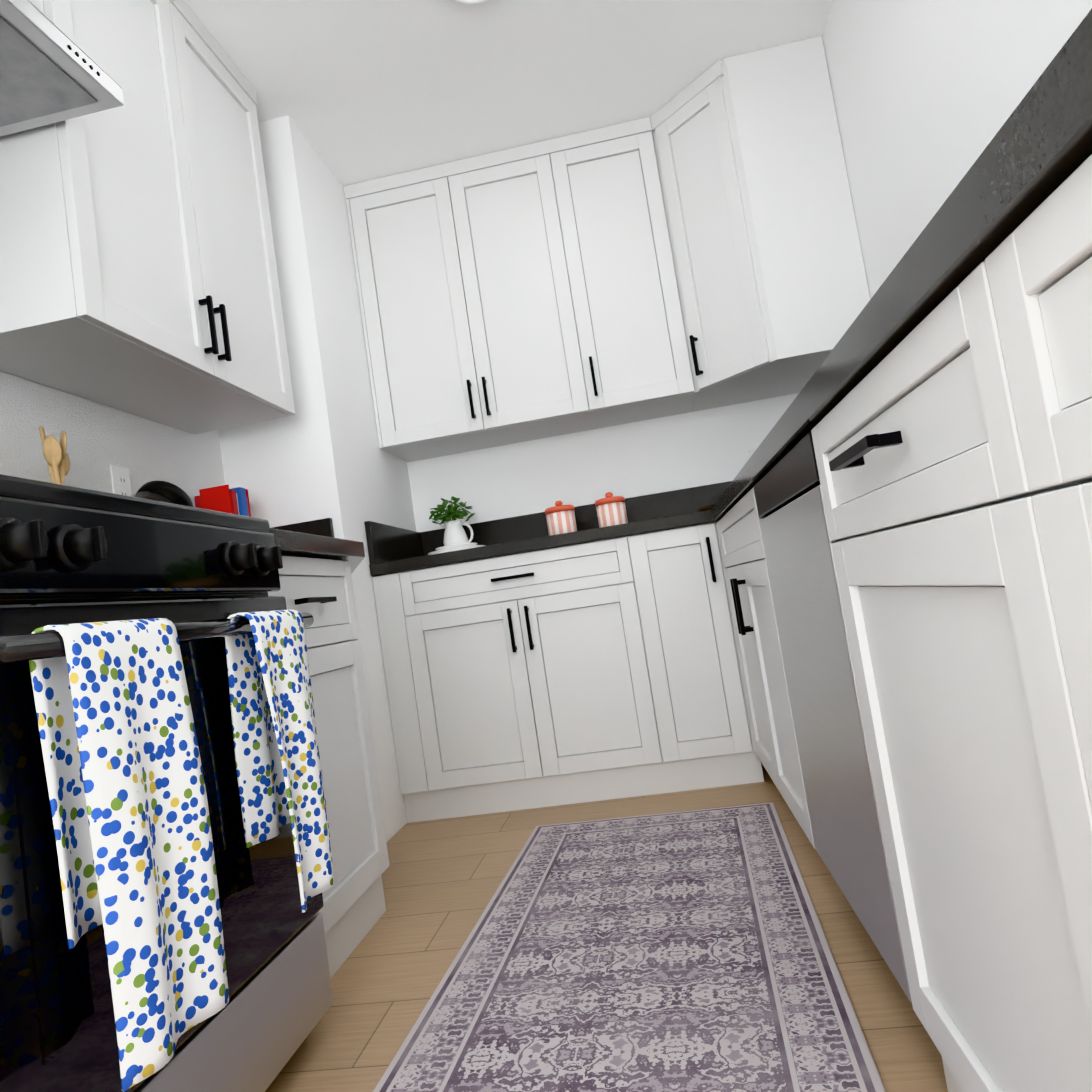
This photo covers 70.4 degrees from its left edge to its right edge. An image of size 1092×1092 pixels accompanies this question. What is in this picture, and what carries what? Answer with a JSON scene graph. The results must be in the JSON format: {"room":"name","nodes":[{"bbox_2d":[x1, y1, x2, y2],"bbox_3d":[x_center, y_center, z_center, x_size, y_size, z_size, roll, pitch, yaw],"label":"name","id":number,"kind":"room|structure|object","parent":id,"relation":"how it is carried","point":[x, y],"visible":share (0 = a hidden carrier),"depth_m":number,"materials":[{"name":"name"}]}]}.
{"room":"kitchen","nodes":[
{"label":"kitchen","id":0,"kind":"room"},
{"bbox_2d":[0,371,224,506],"bbox_3d":[-1.326,-0.264,1.194,0.100,2.460,4.725,-9,-4,7],"label":"wall","id":1,"kind":"structure","parent":0,"point":[101,438],"depth_m":2.01,"materials":[{"name":"white paint"}]},
{"bbox_2d":[0,0,123,135],"bbox_3d":[-1.164,-1.181,1.195,0.487,0.693,0.758,-9,-4,7],"label":"range hood","id":2,"kind":"object","parent":1,"relation":"attached to","point":[50,72],"visible":1,"depth_m":1.42,"materials":[{"name":"silver metal"}]},
{"bbox_2d":[110,465,131,495],"bbox_3d":[-1.138,-0.157,2.080,0.008,0.116,0.072,-9,-4,7],"label":"electrical outlet","id":3,"kind":"object","parent":1,"relation":"attached to","point":[120,480],"visible":0.65,"depth_m":2.08,"materials":[{"name":"white plastic"}]},
{"bbox_2d":[0,0,295,433],"bbox_3d":[-1.078,-0.939,2.031,0.380,1.078,0.908,-9,-4,7],"label":"upper cabinet","id":4,"kind":"object","parent":1,"relation":"attached to","point":[138,272],"visible":1,"depth_m":1.86,"materials":[{"name":"white paint"}]},
{"bbox_2d":[218,115,415,841],"bbox_3d":[-0.834,-0.208,2.993,0.390,2.460,0.825,-9,-4,7],"label":"column","id":5,"kind":"structure","parent":0,"point":[320,454],"depth_m":2.63,"materials":[{"name":"white paint"}]},
{"bbox_2d":[184,0,832,185],"bbox_3d":[-0.379,-1.707,1.138,2.420,0.100,4.725,-9,-4,7],"label":"ceiling","id":6,"kind":"structure","parent":0,"point":[357,91],"depth_m":2.56,"materials":[{"name":"white paint"}]},
{"bbox_2d":[450,0,490,4],"bbox_3d":[-0.204,-1.599,2.157,0.244,0.019,0.244,-9,-4,7],"label":"recessed light","id":7,"kind":"object","parent":6,"relation":"in","point":[469,2],"visible":0.93,"depth_m":2.25,"materials":[{"name":"white"}]},
{"bbox_2d":[407,393,798,531],"bbox_3d":[0.126,-0.327,3.335,2.220,2.460,0.100,-9,-4,7],"label":"wall","id":8,"kind":"structure","parent":0,"point":[671,453],"depth_m":3.27,"materials":[{"name":"white paint"}]},
{"bbox_2d":[344,117,694,461],"bbox_3d":[-0.107,-1.003,3.157,1.235,1.078,0.380,-9,-4,7],"label":"upper cabinet","id":9,"kind":"object","parent":8,"relation":"attached to","point":[524,293],"visible":1,"depth_m":3.01,"materials":[{"name":"white paint"}]},
{"bbox_2d":[749,448,756,456],"bbox_3d":[0.878,-0.345,3.177,0.072,0.116,0.008,-9,-4,7],"label":"electrical outlet","id":10,"kind":"object","parent":8,"relation":"attached to","point":[751,451],"visible":0.02,"depth_m":3.18,"materials":[{"name":"white plastic"}]},
{"bbox_2d":[650,36,869,411],"bbox_3d":[0.773,-1.151,2.937,0.590,1.078,0.591,-9,-4,7],"label":"upper cabinet","id":11,"kind":"object","parent":8,"relation":"attached to","point":[772,283],"visible":1,"depth_m":2.66,"materials":[{"name":"white paint"}]},
{"bbox_2d":[265,763,947,1091],"bbox_3d":[0.000,0.818,0.956,2.420,0.100,4.725,-9,-4,7],"label":"floor","id":12,"kind":"structure","parent":0,"point":[442,879],"depth_m":1.60,"materials":[{"name":"wood"}]},
{"bbox_2d":[0,474,333,1091],"bbox_3d":[-0.786,0.303,1.077,0.786,1.165,0.735,-9,-4,7],"label":"stove","id":13,"kind":"object","parent":12,"relation":"on","point":[166,873],"visible":1,"depth_m":0.89,"materials":[{"name":"black metal"}]},
{"bbox_2d":[26,618,229,1091],"bbox_3d":[-0.453,0.311,0.853,0.078,0.460,0.180,-9,-4,7],"label":"towel","id":14,"kind":"object","parent":13,"relation":"hanging from","point":[124,772],"depth_m":0.82,"materials":[{"name":"multicoloured fabric"}]},
{"bbox_2d":[224,609,333,912],"bbox_3d":[-0.406,0.319,1.206,0.078,0.440,0.165,-9,-4,7],"label":"towel","id":15,"kind":"object","parent":13,"relation":"hanging from","point":[280,779],"depth_m":1.18,"materials":[{"name":"multicoloured fabric"}]},
{"bbox_2d":[268,555,389,978],"bbox_3d":[-0.755,0.494,1.702,0.650,0.869,0.528,-9,-4,7],"label":"base cabinet","id":16,"kind":"object","parent":12,"relation":"on","point":[352,910],"visible":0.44,"depth_m":1.76,"materials":[{"name":"white paint"}]},
{"bbox_2d":[270,518,364,573],"bbox_3d":[-0.797,-0.018,2.013,0.648,0.195,1.082,-9,-4,7],"label":"countertop","id":17,"kind":"structure","parent":16,"relation":"on","point":[314,539],"depth_m":1.81,"materials":[{"name":"grey stone"}]},
{"bbox_2d":[39,425,69,484],"bbox_3d":[-1.075,-0.107,1.720,0.090,0.329,0.100,-9,-4,7],"label":"wooden utensils","id":18,"kind":"object","parent":17,"relation":"on","point":[56,456],"visible":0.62,"depth_m":1.70,"materials":[{"name":"brown wood"}]},
{"bbox_2d":[131,481,192,506],"bbox_3d":[-1.004,-0.053,1.965,0.176,0.236,0.241,-9,-4,7],"label":"cookie jar","id":19,"kind":"object","parent":17,"relation":"on","point":[164,491],"visible":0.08,"depth_m":1.99,"materials":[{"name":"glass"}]},
{"bbox_2d":[194,485,250,516],"bbox_3d":[-0.982,-0.043,2.385,0.138,0.270,0.333,-9,-4,7],"label":"books","id":20,"kind":"object","parent":17,"relation":"on","point":[224,498],"visible":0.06,"depth_m":2.35,"materials":[{"name":"red paper"}]},
{"bbox_2d":[372,522,763,822],"bbox_3d":[0.089,0.455,2.918,1.226,0.869,0.650,-9,-4,7],"label":"base cabinet","id":21,"kind":"object","parent":12,"relation":"on","point":[606,669],"visible":0.98,"depth_m":2.63,"materials":[{"name":"white paint"}]},
{"bbox_2d":[364,488,699,575],"bbox_3d":[-0.016,-0.066,2.968,1.170,0.195,0.633,-9,-4,7],"label":"countertop","id":22,"kind":"structure","parent":21,"relation":"on","point":[391,549],"depth_m":3.00,"materials":[{"name":"grey stone"}]},
{"bbox_2d":[428,496,485,554],"bbox_3d":[-0.369,-0.074,3.102,0.250,0.253,0.250,-9,-4,7],"label":"plant","id":23,"kind":"object","parent":22,"relation":"on","point":[455,538],"visible":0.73,"depth_m":3.06,"materials":[{"name":"green plant"}]},
{"bbox_2d":[545,501,576,535],"bbox_3d":[0.058,-0.098,2.963,0.116,0.153,0.116,-9,-4,7],"label":"canister","id":24,"kind":"object","parent":22,"relation":"on","point":[560,518],"visible":0.85,"depth_m":2.92,"materials":[{"name":"orange"}]},
{"bbox_2d":[595,492,627,527],"bbox_3d":[0.248,-0.128,2.934,0.116,0.153,0.116,-9,-4,7],"label":"canister","id":25,"kind":"object","parent":22,"relation":"on","point":[611,510],"visible":0.83,"depth_m":2.89,"materials":[{"name":"orange"}]},
{"bbox_2d":[373,803,885,1091],"bbox_3d":[0.122,0.766,1.257,0.720,0.008,2.200,-9,-4,10],"label":"rug","id":26,"kind":"object","parent":12,"relation":"on","point":[686,951],"visible":0.92,"depth_m":1.37,"materials":[{"name":"fabric"}]},
{"bbox_2d":[717,487,814,848],"bbox_3d":[0.854,0.279,2.044,0.650,0.866,0.947,-9,-4,7],"label":"base cabinet","id":27,"kind":"object","parent":12,"relation":"on","point":[759,650],"visible":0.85,"depth_m":1.98,"materials":[{"name":"white paint"}]},
{"bbox_2d":[754,430,911,1001],"bbox_3d":[0.764,0.237,1.274,0.618,0.866,0.600,-9,-4,7],"label":"dishwasher","id":28,"kind":"object","parent":12,"relation":"on","point":[832,750],"visible":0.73,"depth_m":1.21,"materials":[{"name":"silver metal"}]},
{"bbox_2d":[811,321,1066,1091],"bbox_3d":[0.681,0.204,0.672,0.618,0.868,0.609,-9,-4,7],"label":"base cabinet","id":29,"kind":"object","parent":12,"relation":"on","point":[977,981],"depth_m":0.76,"materials":[{"name":"white paint"}]},
{"bbox_2d":[692,9,1091,524],"bbox_3d":[0.628,-0.212,0.922,0.656,0.389,4.521,-9,-4,7],"label":"countertop","id":30,"kind":"structure","parent":29,"relation":"on","point":[1034,155],"depth_m":0.50,"materials":[{"name":"grey stone"}]},
{"bbox_2d":[698,505,713,510],"bbox_3d":[0.863,-0.240,2.850,0.569,0.179,0.259,-11,-5,32],"label":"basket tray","id":31,"kind":"object","parent":30,"relation":"on","point":[705,508],"visible":0.02,"depth_m":2.87,"materials":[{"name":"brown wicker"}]},
{"bbox_2d":[923,154,1091,1091],"bbox_3d":[0.610,0.178,0.157,0.618,0.868,0.668,-9,-4,7],"label":"base cabinet","id":32,"kind":"object","parent":12,"relation":"on","point":[951,432],"depth_m":0.50,"materials":[{"name":"white paint"}]},
{"bbox_2d":[822,0,1091,298],"bbox_3d":[0.947,-0.625,0.899,0.100,2.460,4.725,-9,-4,7],"label":"wall","id":33,"kind":"structure","parent":0,"point":[928,96],"depth_m":1.99,"materials":[{"name":"white paint"}]}
]}

